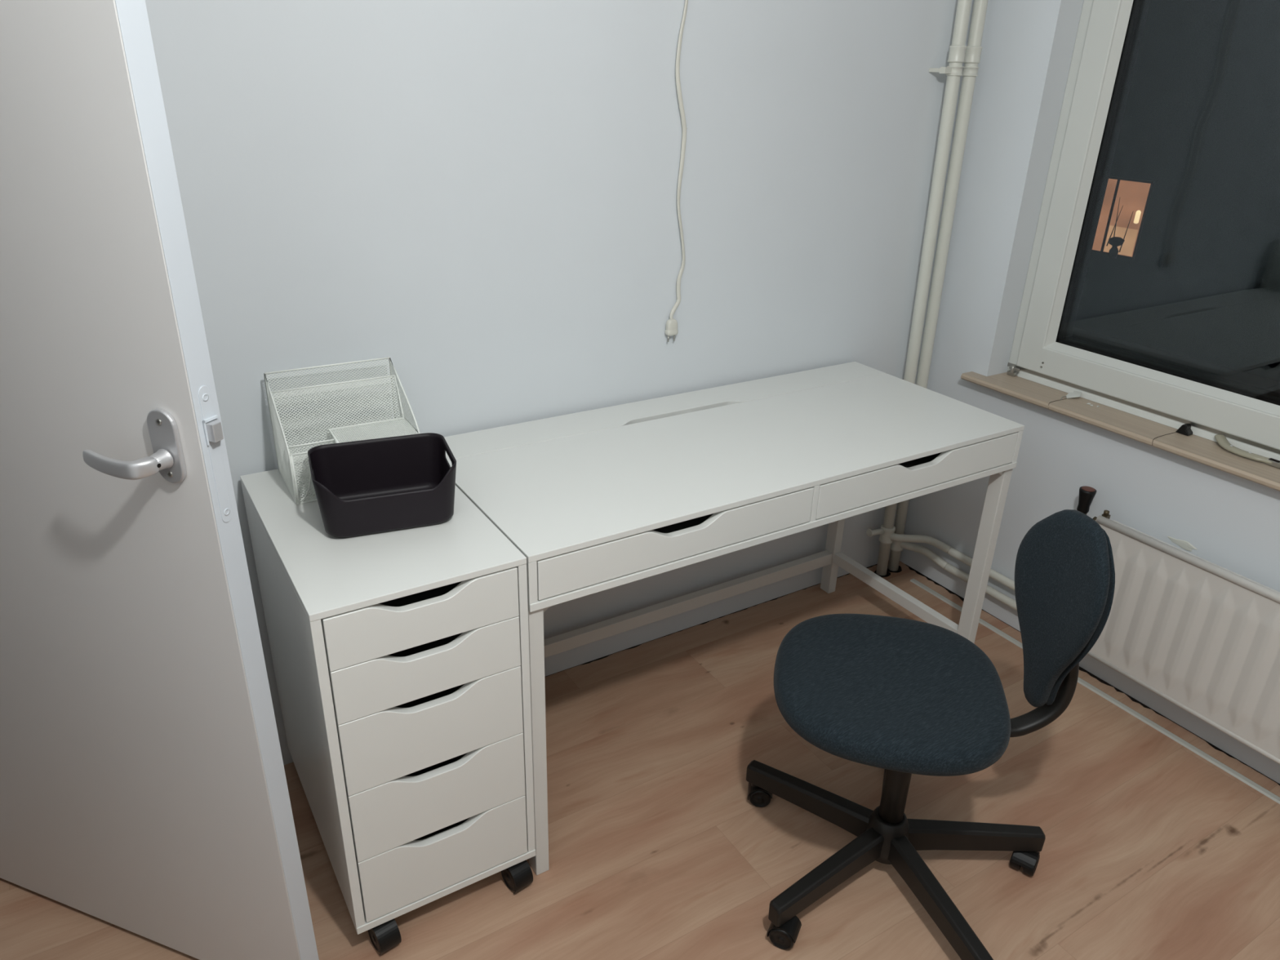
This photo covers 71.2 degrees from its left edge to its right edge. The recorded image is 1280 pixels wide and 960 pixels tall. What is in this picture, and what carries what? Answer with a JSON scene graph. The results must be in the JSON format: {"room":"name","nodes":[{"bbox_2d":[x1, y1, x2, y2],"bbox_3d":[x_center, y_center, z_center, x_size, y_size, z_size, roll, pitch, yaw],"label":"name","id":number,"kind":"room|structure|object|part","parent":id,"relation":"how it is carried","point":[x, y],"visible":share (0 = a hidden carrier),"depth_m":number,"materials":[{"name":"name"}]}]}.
{"room":"home office","nodes":[
{"label":"home office","id":0,"kind":"room"},
{"bbox_2d":[145,0,988,764],"bbox_3d":[-0.669,-0.493,1.773,4.275,2.580,0.150,-13,29,-29],"label":"wall","id":1,"kind":"structure","parent":0,"point":[478,197],"depth_m":1.97,"materials":[{"name":"paint"}]},
{"bbox_2d":[0,0,319,959],"bbox_3d":[-0.928,-0.056,1.261,0.820,2.018,0.099,10,26,18],"label":"door","id":2,"kind":"structure","parent":1,"relation":"in","point":[144,789],"depth_m":1.26,"materials":[{"name":"paint"}]},
{"bbox_3d":[-0.648,-0.020,1.122,0.112,0.027,0.047,-1,25,-6],"label":"handle","id":3,"kind":"part","parent":2,"relation":"part of","materials":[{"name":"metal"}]},
{"bbox_3d":[-0.604,-0.043,1.141,0.045,0.102,0.007,10,26,17],"label":"handle plate","id":4,"kind":"part","parent":2,"relation":"part of","materials":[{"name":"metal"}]},
{"bbox_3d":[-0.545,-0.031,1.150,0.001,0.190,0.018,10,26,17],"label":"latch plate","id":5,"kind":"part","parent":2,"relation":"part of","materials":[{"name":"paint"}]},
{"bbox_2d":[664,0,688,342],"bbox_3d":[0.106,-1.069,1.912,0.052,1.589,0.021,-13,29,-29],"label":"power cord","id":6,"kind":"object","parent":1,"relation":"attached to","point":[671,327],"visible":1,"depth_m":2.08,"materials":[{"name":"white plastic"}]},
{"bbox_2d":[545,564,877,676],"bbox_3d":[0.167,0.440,2.692,1.620,0.001,0.006,-13,29,-29],"label":"trim","id":7,"kind":"structure","parent":1,"relation":"attached to","point":[875,564],"depth_m":2.68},
{"bbox_2d":[874,569,890,577],"bbox_3d":[0.815,0.314,3.008,0.054,0.001,0.050,-13,29,-29],"label":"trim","id":8,"kind":"structure","parent":1,"relation":"attached to","point":[888,573],"depth_m":3.00,"materials":[{"name":"black plastic"}]},
{"bbox_2d":[887,565,902,572],"bbox_3d":[0.863,0.301,3.037,0.051,0.001,0.051,5,25,7],"label":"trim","id":9,"kind":"structure","parent":1,"relation":"attached to","point":[900,569],"depth_m":3.03,"materials":[{"name":"black plastic"}]},
{"bbox_2d":[0,560,1279,959],"bbox_3d":[0.122,1.343,0.832,3.975,0.080,3.520,-13,29,-29],"label":"floor","id":10,"kind":"structure","parent":0,"point":[659,849],"depth_m":1.94,"materials":[{"name":"brown wood"}]},
{"bbox_2d":[240,463,535,955],"bbox_3d":[-0.502,0.410,1.809,0.360,0.760,0.604,-13,29,-29],"label":"drawer unit","id":11,"kind":"object","parent":10,"relation":"on","point":[401,658],"visible":1,"depth_m":1.57,"materials":[{"name":"white wood"}]},
{"bbox_3d":[-0.652,0.409,1.718,0.016,0.665,0.574,-13,29,-29],"label":"panel","id":12,"kind":"part","parent":11,"relation":"part of","materials":[{"name":"white wood"}]},
{"bbox_2d":[263,356,420,504],"bbox_3d":[-0.580,-0.103,1.760,0.251,0.209,0.184,-13,29,-29],"label":"desk organizer","id":13,"kind":"object","parent":11,"relation":"on","point":[286,461],"visible":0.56,"depth_m":1.77,"materials":[{"name":"white metal"}]},
{"bbox_3d":[-0.685,-0.080,1.705,0.001,0.205,0.173,-12,28,-28],"label":"panel","id":14,"kind":"part","parent":13,"relation":"part of","materials":[{"name":"white metal"}]},
{"bbox_3d":[-0.605,-0.009,1.681,0.091,0.100,0.003,-13,29,-29],"label":"panel","id":15,"kind":"part","parent":13,"relation":"part of","materials":[{"name":"white metal"}]},
{"bbox_3d":[-0.583,-0.011,1.804,0.248,0.001,0.179,-13,29,-29],"label":"panel","id":16,"kind":"part","parent":13,"relation":"part of","materials":[{"name":"white metal"}]},
{"bbox_3d":[-0.624,-0.136,1.828,0.244,0.206,0.001,-12,28,-28],"label":"panel","id":17,"kind":"part","parent":13,"relation":"part of","materials":[{"name":"white metal"}]},
{"bbox_3d":[-0.596,-0.103,1.791,0.242,0.179,0.038,-12,28,-28],"label":"divider panel","id":18,"kind":"part","parent":13,"relation":"part of","materials":[{"name":"white metal"}]},
{"bbox_3d":[-0.522,-0.095,1.755,0.154,0.001,0.099,-13,29,-29],"label":"lid panel","id":19,"kind":"part","parent":13,"relation":"part of","materials":[{"name":"white metal"}]},
{"bbox_3d":[-0.475,-0.126,1.818,0.001,0.205,0.173,-12,28,-28],"label":"panel","id":20,"kind":"part","parent":13,"relation":"part of","materials":[{"name":"white metal"}]},
{"bbox_2d":[307,432,456,537],"bbox_3d":[-0.466,0.009,1.632,0.245,0.113,0.176,-8,27,-20],"label":"storage basket","id":21,"kind":"object","parent":11,"relation":"on","point":[362,487],"visible":1,"depth_m":1.67,"materials":[{"name":"plastic"}]},
{"bbox_3d":[-0.497,0.068,1.659,0.360,0.012,0.575,-13,29,-29],"label":"panel","id":22,"kind":"part","parent":11,"relation":"part of","materials":[{"name":"white wood"}]},
{"bbox_3d":[-0.515,0.684,1.943,0.360,0.016,0.576,-13,29,-29],"label":"panel","id":23,"kind":"part","parent":11,"relation":"part of","materials":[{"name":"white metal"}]},
{"bbox_3d":[-0.352,0.223,1.470,0.324,0.097,0.018,-13,29,-29],"label":"drawer","id":24,"kind":"part","parent":11,"relation":"part of","materials":[{"name":"white wood"}]},
{"bbox_3d":[-0.354,0.315,1.512,0.324,0.104,0.018,-13,29,-29],"label":"drawer","id":25,"kind":"part","parent":11,"relation":"part of","materials":[{"name":"white wood"}]},
{"bbox_3d":[-0.358,0.432,1.566,0.324,0.151,0.018,-13,29,-29],"label":"drawer","id":26,"kind":"part","parent":11,"relation":"part of","materials":[{"name":"white wood"}]},
{"bbox_3d":[-0.362,0.571,1.631,0.324,0.153,0.018,-13,29,-29],"label":"drawer","id":27,"kind":"part","parent":11,"relation":"part of","materials":[{"name":"white wood"}]},
{"bbox_3d":[-0.366,0.709,1.694,0.324,0.150,0.018,-13,29,-29],"label":"drawer","id":28,"kind":"part","parent":11,"relation":"part of","materials":[{"name":"white wood"}]},
{"bbox_3d":[-0.360,0.340,1.885,0.016,0.665,0.574,-13,29,-29],"label":"panel","id":29,"kind":"part","parent":11,"relation":"part of","materials":[{"name":"white wood"}]},
{"bbox_2d":[444,361,1024,875],"bbox_3d":[0.209,0.237,2.227,1.320,0.760,0.582,-13,29,-29],"label":"desk","id":30,"kind":"object","parent":10,"relation":"on","point":[595,500],"visible":0.83,"depth_m":1.96,"materials":[{"name":"white wood"}]},
{"bbox_3d":[-0.337,0.072,1.775,0.016,0.083,0.580,-13,29,-29],"label":"panel","id":31,"kind":"part","parent":30,"relation":"part of","materials":[{"name":"white wood"}]},
{"bbox_3d":[-0.203,0.514,1.736,0.030,0.648,0.040,-13,29,-29],"label":"leg","id":32,"kind":"part","parent":30,"relation":"part of","materials":[{"name":"white wood"}]},
{"bbox_3d":[0.086,0.111,1.717,0.628,0.078,0.018,-13,29,-29],"label":"drawer","id":33,"kind":"part","parent":30,"relation":"part of","materials":[{"name":"white wood"}]},
{"bbox_3d":[0.064,0.370,2.535,1.260,0.038,0.028,-13,29,-29],"label":"rail","id":34,"kind":"part","parent":30,"relation":"part of","materials":[{"name":"white wood"}]},
{"bbox_3d":[0.217,-0.013,2.112,1.320,0.016,0.582,-13,29,-29],"label":"panel","id":35,"kind":"part","parent":30,"relation":"part of","materials":[{"name":"white wood"}]},
{"bbox_3d":[0.618,0.062,2.767,0.030,0.648,0.040,-13,29,-29],"label":"leg","id":36,"kind":"part","parent":30,"relation":"part of","materials":[{"name":"white wood"}]},
{"bbox_3d":[0.751,0.335,2.646,0.026,0.033,0.488,-13,29,-29],"label":"rail","id":37,"kind":"part","parent":30,"relation":"part of","materials":[{"name":"white wood"}]},
{"bbox_3d":[0.640,-0.018,2.033,0.636,0.078,0.018,-13,29,-29],"label":"drawer","id":38,"kind":"part","parent":30,"relation":"part of","materials":[{"name":"white wood"}]},
{"bbox_3d":[0.894,0.257,2.362,0.030,0.648,0.040,-13,29,-29],"label":"leg","id":39,"kind":"part","parent":30,"relation":"part of","materials":[{"name":"white wood"}]},
{"bbox_3d":[0.772,-0.188,2.408,0.016,0.083,0.580,-13,29,-29],"label":"panel","id":40,"kind":"part","parent":30,"relation":"part of","materials":[{"name":"white wood"}]},
{"bbox_2d":[746,509,1115,959],"bbox_3d":[0.508,0.448,1.711,0.618,0.828,0.632,-13,29,-29],"label":"office chair","id":41,"kind":"object","parent":10,"relation":"on","point":[903,697],"visible":1,"depth_m":1.69,"materials":[{"name":"blue fabric"}]},
{"bbox_3d":[0.371,0.692,1.957,0.303,0.063,0.038,18,29,31],"label":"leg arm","id":42,"kind":"part","parent":41,"relation":"part of","materials":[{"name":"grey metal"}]},
{"bbox_3d":[0.373,0.779,1.768,0.303,0.063,0.038,-16,30,-33],"label":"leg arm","id":43,"kind":"part","parent":41,"relation":"part of","materials":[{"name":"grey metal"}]},
{"bbox_3d":[0.568,0.669,2.019,0.038,0.063,0.303,9,26,15],"label":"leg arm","id":44,"kind":"part","parent":41,"relation":"part of","materials":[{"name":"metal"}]},
{"bbox_3d":[0.475,0.396,1.720,0.433,0.061,0.444,6,25,10],"label":"seat","id":45,"kind":"part","parent":41,"relation":"part of","materials":[{"name":"blue fabric"}]},
{"bbox_3d":[0.571,0.810,1.714,0.038,0.063,0.303,-7,26,-17],"label":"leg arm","id":46,"kind":"part","parent":41,"relation":"part of","materials":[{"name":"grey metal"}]},
{"bbox_3d":[0.692,0.742,1.869,0.303,0.063,0.038,1,25,-1],"label":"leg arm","id":47,"kind":"part","parent":41,"relation":"part of","materials":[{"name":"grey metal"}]},
{"bbox_3d":[0.768,0.251,1.654,0.048,0.408,0.222,-5,26,-14],"label":"backrest","id":48,"kind":"part","parent":41,"relation":"part of","materials":[{"name":"blue fabric"}]},
{"bbox_2d":[899,0,1279,783],"bbox_3d":[1.962,-0.210,1.329,0.300,2.580,3.500,-13,29,-29],"label":"wall","id":49,"kind":"structure","parent":0,"point":[1232,522],"depth_m":2.44,"materials":[{"name":"paint"}]},
{"bbox_2d":[866,0,1014,591],"bbox_3d":[1.465,-0.452,1.726,0.173,2.501,2.207,-16,30,-33],"label":"pipe","id":50,"kind":"object","parent":49,"relation":"attached to","point":[953,72],"visible":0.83,"depth_m":2.53,"materials":[{"name":"white metal"}]},
{"bbox_2d":[888,0,1017,610],"bbox_3d":[1.478,-0.447,1.715,0.099,2.500,2.174,-14,29,-31],"label":"pipe","id":51,"kind":"object","parent":49,"relation":"attached to","point":[974,48],"visible":0.72,"depth_m":2.56,"materials":[{"name":"white metal"}]},
{"bbox_2d":[905,564,1279,785],"bbox_3d":[1.519,0.725,2.161,0.018,0.001,2.350,-13,29,-29],"label":"trim","id":52,"kind":"structure","parent":49,"relation":"attached to","point":[909,567],"depth_m":2.48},
{"bbox_2d":[910,578,1279,804],"bbox_3d":[1.550,0.786,2.026,0.020,0.005,2.465,-13,29,-29],"label":"trim","id":53,"kind":"structure","parent":49,"relation":"attached to","point":[1126,708],"depth_m":2.35,"materials":[{"name":"grey plastic"}]},
{"bbox_2d":[915,579,1278,796],"bbox_3d":[1.560,0.786,2.032,0.002,0.001,2.465,-13,29,-29],"label":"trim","id":54,"kind":"structure","parent":49,"relation":"attached to","point":[916,580],"depth_m":2.43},
{"bbox_2d":[960,0,1279,491],"bbox_3d":[1.613,-0.654,1.712,0.350,1.475,1.882,-13,29,-29],"label":"window","id":55,"kind":"structure","parent":49,"relation":"in","point":[1151,293],"depth_m":2.21,"materials":[{"name":"plastic"}]},
{"bbox_2d":[1061,391,1081,399],"bbox_3d":[1.187,-0.232,2.464,0.074,0.014,0.034,-13,29,-29],"label":"fitting","id":56,"kind":"object","parent":55,"relation":"on","point":[1076,393],"visible":1,"depth_m":2.47,"materials":[{"name":"plastic"}]},
{"bbox_3d":[1.198,-0.234,2.470,0.033,0.014,0.044,23,33,39],"label":"plate","id":57,"kind":"part","parent":56,"relation":"part of","materials":[{"name":"plastic"}]},
{"bbox_3d":[1.503,0.028,1.965,0.136,0.020,1.882,-13,29,-29],"label":"sill","id":58,"kind":"part","parent":55,"relation":"part of","materials":[{"name":"brown wood"}]},
{"bbox_3d":[1.584,0.016,1.952,0.006,0.016,1.785,-13,29,-29],"label":"weather rail","id":59,"kind":"part","parent":55,"relation":"part of","materials":[{"name":"plastic"}]},
{"bbox_3d":[1.610,-0.649,1.672,0.004,1.238,1.608,-13,29,-29],"label":"glass pane","id":60,"kind":"part","parent":55,"relation":"part of","materials":[{"name":"black glass"}]},
{"bbox_2d":[1175,423,1192,435],"bbox_3d":[1.366,-0.128,2.240,0.023,0.025,0.032,-13,29,-29],"label":"wedge","id":61,"kind":"object","parent":55,"relation":"on","point":[1185,429],"visible":1,"depth_m":2.23,"materials":[{"name":"black plastic"}]},
{"bbox_2d":[1214,434,1279,468],"bbox_3d":[1.453,-0.051,2.078,0.050,0.021,0.264,-9,27,-22],"label":"cable","id":62,"kind":"object","parent":55,"relation":"on","point":[1221,439],"visible":1,"depth_m":2.10,"materials":[{"name":"plastic"}]},
{"bbox_2d":[1076,485,1279,764],"bbox_3d":[1.565,0.485,1.899,0.099,0.439,1.484,-13,29,-29],"label":"radiator","id":63,"kind":"object","parent":49,"relation":"attached to","point":[1202,636],"visible":0.88,"depth_m":2.16,"materials":[{"name":"metal"}]},
{"bbox_3d":[1.179,0.054,2.368,0.041,0.068,0.041,-13,29,-29],"label":"valve knob","id":64,"kind":"part","parent":63,"relation":"part of","materials":[{"name":"black plastic"}]},
{"bbox_3d":[1.546,0.700,1.939,0.014,0.014,1.400,-13,29,-29],"label":"rail","id":65,"kind":"part","parent":63,"relation":"part of","materials":[{"name":"metal"}]},
{"bbox_3d":[1.556,0.360,1.782,0.021,0.021,1.400,-13,29,-29],"label":"rail","id":66,"kind":"part","parent":63,"relation":"part of","materials":[{"name":"metal"}]}
]}

